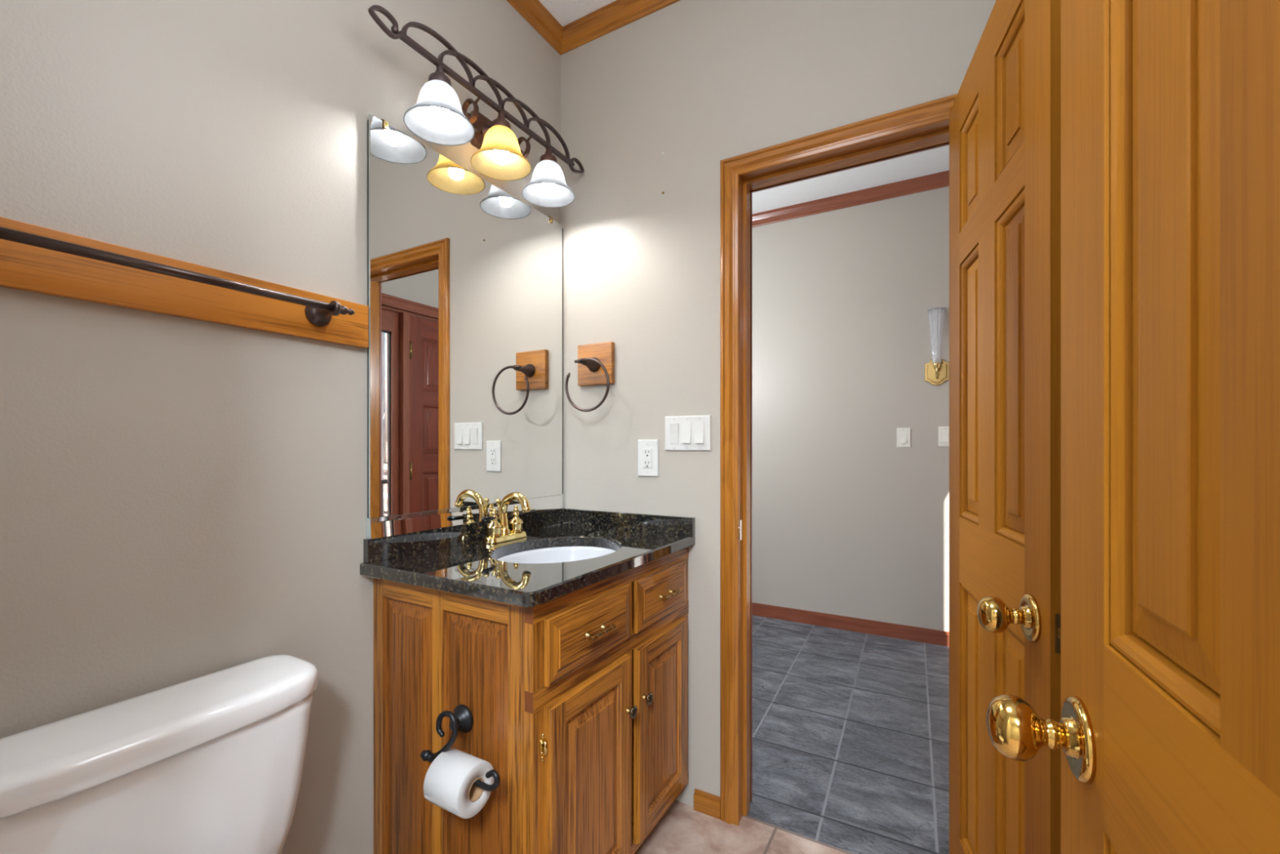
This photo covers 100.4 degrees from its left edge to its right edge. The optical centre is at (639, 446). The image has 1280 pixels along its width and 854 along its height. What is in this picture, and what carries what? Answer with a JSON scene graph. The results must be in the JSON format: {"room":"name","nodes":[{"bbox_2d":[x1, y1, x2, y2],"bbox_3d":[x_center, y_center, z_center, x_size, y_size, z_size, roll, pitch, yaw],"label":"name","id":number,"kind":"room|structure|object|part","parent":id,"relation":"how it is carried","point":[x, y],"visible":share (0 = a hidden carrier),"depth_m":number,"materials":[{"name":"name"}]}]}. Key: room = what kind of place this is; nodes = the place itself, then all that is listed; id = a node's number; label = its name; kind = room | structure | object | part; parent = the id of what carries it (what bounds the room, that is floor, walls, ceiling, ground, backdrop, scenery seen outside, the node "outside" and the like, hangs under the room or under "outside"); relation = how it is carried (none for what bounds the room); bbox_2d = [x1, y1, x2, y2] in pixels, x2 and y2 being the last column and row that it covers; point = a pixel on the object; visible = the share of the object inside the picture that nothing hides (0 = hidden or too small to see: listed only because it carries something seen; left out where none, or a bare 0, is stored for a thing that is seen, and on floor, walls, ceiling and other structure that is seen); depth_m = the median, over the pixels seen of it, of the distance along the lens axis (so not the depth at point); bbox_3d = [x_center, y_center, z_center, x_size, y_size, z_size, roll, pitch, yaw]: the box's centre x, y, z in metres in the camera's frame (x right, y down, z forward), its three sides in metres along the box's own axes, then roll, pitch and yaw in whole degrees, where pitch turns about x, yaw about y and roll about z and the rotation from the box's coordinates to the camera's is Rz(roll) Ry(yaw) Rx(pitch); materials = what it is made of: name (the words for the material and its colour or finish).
{"room":"bathroom","nodes":[
{"label":"bathroom","id":0,"kind":"room"},
{"bbox_2d":[0,0,560,853],"bbox_3d":[-0.798,-0.182,1.297,0.120,2.745,1.780,0,0,30],"label":"wall","id":1,"kind":"structure","parent":0,"point":[182,500],"depth_m":1.06,"materials":[{"name":"beige paint"}]},
{"bbox_2d":[0,216,368,348],"bbox_3d":[-0.858,-0.300,0.966,0.104,0.105,0.825,0,0,30],"label":"towel rail","id":2,"kind":"object","parent":1,"relation":"attached to","point":[36,259],"visible":1,"depth_m":0.98,"materials":[{"name":"brown wood"}]},
{"bbox_3d":[-0.708,-0.306,1.211,0.086,0.058,0.058,0,0,30],"label":"post","id":3,"kind":"part","parent":2,"relation":"part of","materials":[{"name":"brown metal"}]},
{"bbox_2d":[363,507,563,563],"bbox_3d":[-0.493,0.263,1.688,0.020,0.060,0.796,0,0,30],"label":"backsplash","id":4,"kind":"structure","parent":1,"relation":"attached to","point":[375,549],"depth_m":1.52,"materials":[{"name":"stone"}]},
{"bbox_2d":[366,114,563,538],"bbox_3d":[-0.488,-0.307,1.690,0.025,1.080,0.789,0,0,30],"label":"wall mirror","id":5,"kind":"object","parent":1,"relation":"attached to","point":[465,277],"visible":1,"depth_m":1.58,"materials":[{"name":"clear mirror"}]},
{"bbox_2d":[368,4,584,207],"bbox_3d":[-0.431,-0.964,1.611,0.204,0.239,0.841,0,0,30],"label":"vanity light","id":6,"kind":"object","parent":1,"relation":"attached to","point":[437,117],"visible":1,"depth_m":1.56,"materials":[{"name":"white glass"}]},
{"bbox_3d":[-0.529,-0.900,1.412,0.177,0.110,0.177,0,0,30],"label":"lamp shade","id":7,"kind":"part","parent":6,"relation":"part of","materials":[{"name":"white glass"}]},
{"bbox_2d":[427,64,451,86],"bbox_3d":[-0.529,-0.974,1.412,0.058,0.060,0.058,0,0,30],"label":"socket","id":8,"kind":"object","parent":6,"relation":"attached to","point":[438,77],"depth_m":1.39,"materials":[{"name":"brown metal"}]},
{"bbox_3d":[-0.529,-0.884,1.412,0.044,0.060,0.044,0,0,30],"label":"bulb","id":9,"kind":"part","parent":6,"relation":"part of","materials":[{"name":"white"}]},
{"bbox_3d":[-0.502,-0.978,1.597,0.057,0.072,0.134,0,0,-14],"label":"scroll arm","id":10,"kind":"part","parent":6,"relation":"part of","materials":[{"name":"brown metal"}]},
{"bbox_3d":[-0.418,-0.900,1.607,0.177,0.110,0.177,0,0,30],"label":"lamp shade","id":11,"kind":"part","parent":6,"relation":"part of","materials":[{"name":"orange glass"}]},
{"bbox_2d":[491,111,511,129],"bbox_3d":[-0.418,-0.974,1.607,0.058,0.060,0.058,0,0,30],"label":"socket","id":12,"kind":"object","parent":6,"relation":"attached to","point":[500,122],"depth_m":1.59,"materials":[{"name":"brown metal"}]},
{"bbox_3d":[-0.418,-0.884,1.607,0.044,0.060,0.044,0,0,30],"label":"bulb","id":13,"kind":"part","parent":6,"relation":"part of","materials":[{"name":"white glass"}]},
{"bbox_3d":[-0.424,-0.978,1.736,0.140,0.072,0.059,0,0,-19],"label":"scroll arm","id":14,"kind":"part","parent":6,"relation":"part of","materials":[{"name":"brown metal"}]},
{"bbox_3d":[-0.308,-0.900,1.798,0.177,0.110,0.177,0,0,30],"label":"lamp shade","id":15,"kind":"part","parent":6,"relation":"part of","materials":[{"name":"white glass"}]},
{"bbox_2d":[539,146,557,163],"bbox_3d":[-0.308,-0.974,1.798,0.058,0.060,0.058,0,0,30],"label":"socket","id":16,"kind":"object","parent":6,"relation":"attached to","point":[548,157],"depth_m":1.78,"materials":[{"name":"brown metal"}]},
{"bbox_3d":[-0.308,-0.884,1.798,0.044,0.060,0.044,0,0,30],"label":"bulb","id":17,"kind":"part","parent":6,"relation":"part of","materials":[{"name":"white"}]},
{"bbox_2d":[506,0,562,55],"bbox_3d":[-0.696,-1.525,1.308,0.046,0.060,1.660,0,0,30],"label":"trim","id":18,"kind":"structure","parent":1,"relation":"attached to","point":[533,11],"depth_m":1.90,"materials":[{"name":"brown wood"}]},
{"bbox_2d":[538,0,616,26],"bbox_3d":[0.000,-1.595,0.840,1.960,0.080,1.780,0,0,30],"label":"ceiling","id":19,"kind":"structure","parent":0,"point":[565,11],"depth_m":1.89,"materials":[{"name":"white paint"}]},
{"bbox_2d":[560,0,995,806],"bbox_3d":[0.464,-0.270,1.669,1.940,2.920,0.120,0,0,30],"label":"wall","id":20,"kind":"structure","parent":0,"point":[700,84],"depth_m":1.78,"materials":[{"name":"beige paint"}]},
{"bbox_2d":[564,342,614,411],"bbox_3d":[-0.164,-0.247,1.895,0.194,0.253,0.112,0,0,30],"label":"towel ring","id":21,"kind":"object","parent":20,"relation":"attached to","point":[596,362],"visible":1,"depth_m":1.92,"materials":[{"name":"brown wood"}]},
{"bbox_3d":[-0.185,-0.297,1.900,0.054,0.054,0.082,0,0,30],"label":"post","id":22,"kind":"part","parent":21,"relation":"part of","materials":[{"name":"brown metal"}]},
{"bbox_2d":[560,0,680,55],"bbox_3d":[0.431,-1.525,1.592,1.720,0.060,0.046,0,0,30],"label":"trim","id":23,"kind":"structure","parent":20,"relation":"attached to","point":[618,14],"depth_m":1.91,"materials":[{"name":"brown wood"}]},
{"bbox_2d":[561,507,694,536],"bbox_3d":[-0.057,0.263,1.886,0.539,0.060,0.020,0,0,30],"label":"backsplash","id":24,"kind":"structure","parent":20,"relation":"attached to","point":[658,523],"depth_m":1.86,"materials":[{"name":"stone"}]},
{"bbox_2d":[638,439,658,476],"bbox_3d":[0.027,0.040,1.844,0.080,0.127,0.010,0,0,30],"label":"wall outlet","id":25,"kind":"object","parent":20,"relation":"attached to","point":[648,450],"visible":1,"depth_m":1.84,"materials":[{"name":"white plastic"}]},
{"bbox_2d":[643,448,651,467],"bbox_3d":[0.026,0.040,1.842,0.033,0.067,0.004,0,0,30],"label":"receptacle","id":26,"kind":"object","parent":25,"relation":"attached to","point":[646,451],"depth_m":1.84,"materials":[{"name":"white plastic"}]},
{"bbox_2d":[665,414,711,450],"bbox_3d":[0.155,-0.044,1.768,0.166,0.115,0.014,0,0,30],"label":"light switch","id":27,"kind":"object","parent":20,"relation":"attached to","point":[686,433],"visible":1,"depth_m":1.76,"materials":[{"name":"white plastic"}]},
{"bbox_3d":[0.116,-0.044,1.792,0.034,0.072,0.002,0,0,30],"label":"switch frame","id":28,"kind":"part","parent":27,"relation":"part of","materials":[{"name":"white plastic"}]},
{"bbox_3d":[0.196,-0.044,1.746,0.034,0.072,0.002,0,0,30],"label":"switch frame","id":29,"kind":"part","parent":27,"relation":"part of","materials":[{"name":"white plastic"}]},
{"bbox_2d":[693,788,719,818],"bbox_3d":[0.219,1.159,1.732,0.092,0.063,0.014,0,0,30],"label":"baseboard","id":30,"kind":"structure","parent":20,"relation":"attached to","point":[708,803],"depth_m":1.73,"materials":[{"name":"brown wood"}]},
{"bbox_2d":[738,519,743,540],"bbox_3d":[0.321,0.265,1.699,0.006,0.064,0.042,0,0,30],"label":"strike plate","id":31,"kind":"object","parent":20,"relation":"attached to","point":[741,522],"visible":1,"depth_m":1.70,"materials":[{"name":"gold metal"}]},
{"bbox_2d":[720,93,957,825],"bbox_3d":[0.574,0.138,1.527,0.728,2.104,0.018,0,0,30],"label":"trim","id":32,"kind":"structure","parent":20,"relation":"attached to","point":[935,112],"depth_m":1.68,"materials":[{"name":"brown wood"}]},
{"bbox_2d":[739,121,949,821],"bbox_3d":[0.608,0.159,1.587,0.644,2.063,0.119,0,0,30],"label":"trim","id":33,"kind":"structure","parent":20,"relation":"attached to","point":[939,134],"depth_m":1.72,"materials":[{"name":"brown wood"}]},
{"bbox_2d":[949,0,1060,853],"bbox_3d":[0.719,0.163,1.078,0.186,2.038,0.627,0,0,18],"label":"door","id":34,"kind":"structure","parent":20,"relation":"in","point":[1005,113],"depth_m":0.99,"materials":[{"name":"brown wood"}]},
{"bbox_3d":[0.750,-0.632,1.203,0.016,0.245,0.152,0,0,18],"label":"moulding","id":35,"kind":"part","parent":34,"relation":"part of","materials":[{"name":"brown wood"}]},
{"bbox_3d":[0.750,-0.134,1.203,0.016,0.603,0.152,0,0,18],"label":"moulding","id":36,"kind":"part","parent":34,"relation":"part of","materials":[{"name":"brown wood"}]},
{"bbox_3d":[0.750,0.632,1.203,0.016,0.615,0.152,0,0,18],"label":"moulding","id":37,"kind":"part","parent":34,"relation":"part of","materials":[{"name":"brown wood"}]},
{"bbox_3d":[0.758,-0.632,1.200,0.024,0.207,0.114,0,0,18],"label":"panel","id":38,"kind":"part","parent":34,"relation":"part of","materials":[{"name":"brown wood"}]},
{"bbox_3d":[0.758,-0.134,1.200,0.024,0.565,0.114,0,0,18],"label":"panel","id":39,"kind":"part","parent":34,"relation":"part of","materials":[{"name":"brown wood"}]},
{"bbox_3d":[0.758,0.632,1.200,0.024,0.577,0.114,0,0,18],"label":"panel","id":40,"kind":"part","parent":34,"relation":"part of","materials":[{"name":"brown wood"}]},
{"bbox_3d":[0.589,0.275,0.871,0.063,0.059,0.059,0,0,18],"label":"knob","id":41,"kind":"part","parent":34,"relation":"part of","materials":[{"name":"gold metal"}]},
{"bbox_3d":[0.671,-0.632,0.958,0.016,0.245,0.152,0,0,18],"label":"moulding","id":42,"kind":"part","parent":34,"relation":"part of","materials":[{"name":"brown wood"}]},
{"bbox_3d":[0.671,-0.134,0.958,0.016,0.603,0.152,0,0,18],"label":"moulding","id":43,"kind":"part","parent":34,"relation":"part of","materials":[{"name":"brown wood"}]},
{"bbox_3d":[0.671,0.632,0.958,0.016,0.615,0.152,0,0,18],"label":"moulding","id":44,"kind":"part","parent":34,"relation":"part of","materials":[{"name":"brown wood"}]},
{"bbox_3d":[0.680,-0.632,0.955,0.024,0.207,0.114,0,0,18],"label":"panel","id":45,"kind":"part","parent":34,"relation":"part of","materials":[{"name":"brown wood"}]},
{"bbox_3d":[0.680,-0.134,0.955,0.024,0.565,0.114,0,0,18],"label":"panel","id":46,"kind":"part","parent":34,"relation":"part of","materials":[{"name":"brown wood"}]},
{"bbox_3d":[0.680,0.632,0.955,0.024,0.577,0.114,0,0,18],"label":"panel","id":47,"kind":"part","parent":34,"relation":"part of","materials":[{"name":"brown wood"}]},
{"bbox_3d":[0.625,0.276,0.783,0.023,0.058,0.008,0,0,18],"label":"latch plate","id":48,"kind":"part","parent":34,"relation":"part of","materials":[{"name":"gold metal"}]},
{"bbox_2d":[634,614,949,853],"bbox_3d":[-1.409,1.230,1.880,5.440,0.080,5.745,0,0,30],"label":"floor","id":49,"kind":"structure","parent":0,"point":[851,729],"depth_m":2.07,"materials":[{"name":"tile"}]},
{"bbox_2d":[0,654,317,853],"bbox_3d":[-0.598,0.817,0.778,0.719,0.746,0.501,0,0,30],"label":"toilet","id":50,"kind":"object","parent":49,"relation":"on","point":[211,763],"visible":1,"depth_m":0.87,"materials":[{"name":"white ceramic"}]},
{"bbox_2d":[373,546,688,853],"bbox_3d":[-0.242,0.757,1.559,0.581,0.866,0.769,0,0,30],"label":"vanity cabinet","id":51,"kind":"object","parent":49,"relation":"on","point":[577,700],"visible":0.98,"depth_m":1.28,"materials":[{"name":"brown wood"}]},
{"bbox_3d":[-0.568,0.720,1.310,0.186,0.681,0.010,0,0,30],"label":"panel","id":52,"kind":"part","parent":51,"relation":"part of","materials":[{"name":"brown wood"}]},
{"bbox_3d":[-0.458,0.747,1.252,0.511,0.846,0.020,0,0,30],"label":"frame","id":53,"kind":"part","parent":51,"relation":"part of","materials":[{"name":"brown wood"}]},
{"bbox_2d":[420,704,500,791],"bbox_3d":[-0.366,0.627,1.142,0.230,0.132,0.079,0,0,30],"label":"toilet paper holder","id":54,"kind":"object","parent":51,"relation":"attached to","point":[461,719],"visible":0.93,"depth_m":1.14,"materials":[{"name":"black metal"}]},
{"bbox_3d":[-0.409,0.621,1.161,0.085,0.120,0.058,0,0,30],"label":"arm","id":55,"kind":"part","parent":54,"relation":"part of","materials":[{"name":"black"}]},
{"bbox_2d":[423,747,493,818],"bbox_3d":[-0.377,0.701,1.115,0.101,0.103,0.103,0,0,30],"label":"toilet roll","id":56,"kind":"object","parent":54,"relation":"hanging from","point":[450,779],"visible":0.92,"depth_m":1.08,"materials":[{"name":"white paper"}]},
{"bbox_3d":[-0.368,0.720,1.195,0.204,0.681,0.010,0,0,30],"label":"panel","id":57,"kind":"part","parent":51,"relation":"part of","materials":[{"name":"brown wood"}]},
{"bbox_2d":[360,507,695,607],"bbox_3d":[-0.261,0.279,1.550,0.560,0.091,0.806,0,0,30],"label":"countertop","id":58,"kind":"structure","parent":51,"relation":"on","point":[455,559],"depth_m":1.43,"materials":[{"name":"stone"}]},
{"bbox_2d":[480,491,536,543],"bbox_3d":[-0.406,0.216,1.669,0.176,0.152,0.166,0,0,-17],"label":"faucet","id":59,"kind":"object","parent":58,"relation":"on","point":[497,531],"visible":1,"depth_m":1.66,"materials":[{"name":"gold metal"}]},
{"bbox_3d":[-0.453,0.215,1.599,0.016,0.016,0.066,0,0,17],"label":"lever","id":60,"kind":"part","parent":59,"relation":"part of","materials":[{"name":"black metal"}]},
{"bbox_3d":[-0.447,0.232,1.638,0.047,0.086,0.047,0,0,30],"label":"handle","id":61,"kind":"part","parent":59,"relation":"part of","materials":[{"name":"gold metal"}]},
{"bbox_3d":[-0.450,0.219,1.695,0.017,0.111,0.017,0,0,-17],"label":"drain rod","id":62,"kind":"part","parent":59,"relation":"part of","materials":[{"name":"gold metal"}]},
{"bbox_3d":[-0.423,0.283,1.679,0.054,0.019,0.166,0,0,30],"label":"plate","id":63,"kind":"part","parent":59,"relation":"part of","materials":[{"name":"gold metal"}]},
{"bbox_3d":[-0.389,0.208,1.660,0.132,0.135,0.042,0,0,30],"label":"spout","id":64,"kind":"part","parent":59,"relation":"part of","materials":[{"name":"gold metal"}]},
{"bbox_3d":[-0.400,0.232,1.721,0.047,0.086,0.047,0,0,30],"label":"handle","id":65,"kind":"part","parent":59,"relation":"part of","materials":[{"name":"gold metal"}]},
{"bbox_3d":[-0.369,0.215,1.746,0.016,0.016,0.066,0,0,43],"label":"lever","id":66,"kind":"part","parent":59,"relation":"part of","materials":[{"name":"black metal"}]},
{"bbox_2d":[496,546,615,563],"bbox_3d":[-0.234,0.407,1.537,0.376,0.166,0.456,0,0,30],"label":"sink basin","id":67,"kind":"object","parent":58,"relation":"in","point":[566,553],"visible":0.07,"depth_m":1.71,"materials":[{"name":"white ceramic"}]},
{"bbox_3d":[-0.113,0.438,1.276,0.018,0.144,0.335,0,0,30],"label":"drawer","id":68,"kind":"part","parent":51,"relation":"part of","materials":[{"name":"brown wood"}]},
{"bbox_3d":[-0.113,0.819,1.276,0.018,0.532,0.335,0,0,30],"label":"door","id":69,"kind":"part","parent":51,"relation":"part of","materials":[{"name":"brown wood"}]},
{"bbox_3d":[-0.109,0.819,1.274,0.010,0.428,0.231,0,0,30],"label":"panel","id":70,"kind":"part","parent":51,"relation":"part of","materials":[{"name":"brown wood"}]},
{"bbox_3d":[-0.095,0.438,1.261,0.029,0.015,0.100,0,0,30],"label":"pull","id":71,"kind":"part","parent":51,"relation":"part of","materials":[{"name":"gold metal"}]},
{"bbox_3d":[-0.040,0.720,1.443,0.024,0.790,0.769,0,0,30],"label":"frame","id":72,"kind":"part","parent":51,"relation":"part of","materials":[{"name":"brown wood"}]},
{"bbox_3d":[-0.026,0.690,1.392,0.017,0.016,0.016,0,0,30],"label":"knob","id":73,"kind":"part","parent":51,"relation":"part of","materials":[{"name":"gold metal"}]},
{"bbox_3d":[-0.015,0.690,1.386,0.009,0.033,0.033,0,0,30],"label":"knob","id":74,"kind":"part","parent":51,"relation":"part of","materials":[{"name":"grey metal"}]},
{"bbox_3d":[0.017,0.690,1.467,0.017,0.016,0.016,0,0,30],"label":"knob","id":75,"kind":"part","parent":51,"relation":"part of","materials":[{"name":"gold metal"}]},
{"bbox_3d":[0.028,0.690,1.460,0.009,0.033,0.033,0,0,30],"label":"knob","id":76,"kind":"part","parent":51,"relation":"part of","materials":[{"name":"grey metal"}]},
{"bbox_3d":[0.069,0.438,1.593,0.018,0.144,0.317,0,0,30],"label":"drawer","id":77,"kind":"part","parent":51,"relation":"part of","materials":[{"name":"brown wood"}]},
{"bbox_3d":[0.069,0.819,1.593,0.018,0.532,0.317,0,0,30],"label":"door","id":78,"kind":"part","parent":51,"relation":"part of","materials":[{"name":"brown wood"}]},
{"bbox_3d":[0.072,0.819,1.591,0.010,0.428,0.213,0,0,30],"label":"panel","id":79,"kind":"part","parent":51,"relation":"part of","materials":[{"name":"brown wood"}]},
{"bbox_3d":[0.087,0.438,1.578,0.029,0.015,0.100,0,0,30],"label":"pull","id":80,"kind":"part","parent":51,"relation":"part of","materials":[{"name":"gold metal"}]},
{"bbox_2d":[986,0,1279,853],"bbox_3d":[0.319,0.163,0.241,0.186,2.038,0.682,0,0,24],"label":"door","id":81,"kind":"structure","parent":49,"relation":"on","point":[1166,734],"depth_m":0.36,"materials":[{"name":"brown wood"}]},
{"bbox_3d":[0.375,0.275,0.520,0.063,0.059,0.059,0,0,24],"label":"knob","id":82,"kind":"part","parent":81,"relation":"part of","materials":[{"name":"gold metal"}]},
{"bbox_3d":[0.367,0.632,0.373,0.016,0.615,0.168,0,0,24],"label":"moulding","id":83,"kind":"part","parent":81,"relation":"part of","materials":[{"name":"brown wood"}]},
{"bbox_3d":[0.367,-0.134,0.373,0.016,0.603,0.168,0,0,24],"label":"moulding","id":84,"kind":"part","parent":81,"relation":"part of","materials":[{"name":"brown wood"}]},
{"bbox_3d":[0.376,-0.134,0.369,0.024,0.565,0.130,0,0,24],"label":"panel","id":85,"kind":"part","parent":81,"relation":"part of","materials":[{"name":"brown wood"}]},
{"bbox_2d":[751,186,949,631],"bbox_3d":[-0.011,-0.220,4.321,5.440,2.820,0.120,0,0,30],"label":"wall","id":86,"kind":"structure","parent":0,"point":[847,521],"depth_m":3.46,"materials":[{"name":"paint"}]},
{"bbox_2d":[751,170,949,227],"bbox_3d":[-0.104,-1.593,4.279,5.320,0.075,0.045,0,0,30],"label":"trim","id":87,"kind":"structure","parent":86,"relation":"attached to","point":[940,180],"depth_m":3.43,"materials":[{"name":"brown wood"}]},
{"bbox_2d":[751,602,949,646],"bbox_3d":[-0.097,1.147,4.292,5.320,0.085,0.016,0,0,30],"label":"baseboard","id":88,"kind":"structure","parent":86,"relation":"attached to","point":[921,634],"depth_m":3.44,"materials":[{"name":"brown wood"}]},
{"bbox_2d":[897,427,911,447],"bbox_3d":[1.632,-0.056,3.303,0.077,0.120,0.014,0,0,30],"label":"light switch","id":89,"kind":"object","parent":86,"relation":"attached to","point":[904,434],"visible":1,"depth_m":3.30,"materials":[{"name":"white plastic"}]},
{"bbox_2d":[924,306,949,385],"bbox_3d":[1.759,-0.590,3.163,0.132,0.440,0.130,0,0,30],"label":"wall sconce","id":90,"kind":"object","parent":86,"relation":"attached to","point":[937,371],"visible":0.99,"depth_m":3.14,"materials":[{"name":"white glass"}]},
{"bbox_3d":[1.763,-0.452,3.168,0.046,0.085,0.088,0,0,30],"label":"arm","id":91,"kind":"part","parent":90,"relation":"part of","materials":[{"name":"gold metal"}]},
{"bbox_3d":[1.752,-0.652,3.150,0.101,0.316,0.101,0,0,30],"label":"lamp shade","id":92,"kind":"part","parent":90,"relation":"part of","materials":[{"name":"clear glass"}]},
{"bbox_3d":[1.787,-0.451,3.211,0.132,0.162,0.018,0,0,30],"label":"plate","id":93,"kind":"part","parent":90,"relation":"part of","materials":[{"name":"gold metal"}]},
{"bbox_2d":[937,426,949,446],"bbox_3d":[1.848,-0.060,3.179,0.123,0.120,0.014,0,0,30],"label":"light switch","id":94,"kind":"object","parent":86,"relation":"attached to","point":[943,432],"visible":0.47,"depth_m":3.19,"materials":[{"name":"white plastic"}]},
{"bbox_2d":[751,145,949,213],"bbox_3d":[-0.494,-1.670,3.477,5.440,0.080,2.065,0,0,30],"label":"ceiling","id":95,"kind":"structure","parent":0,"point":[936,160],"depth_m":3.26,"materials":[{"name":"white paint"}]}
]}

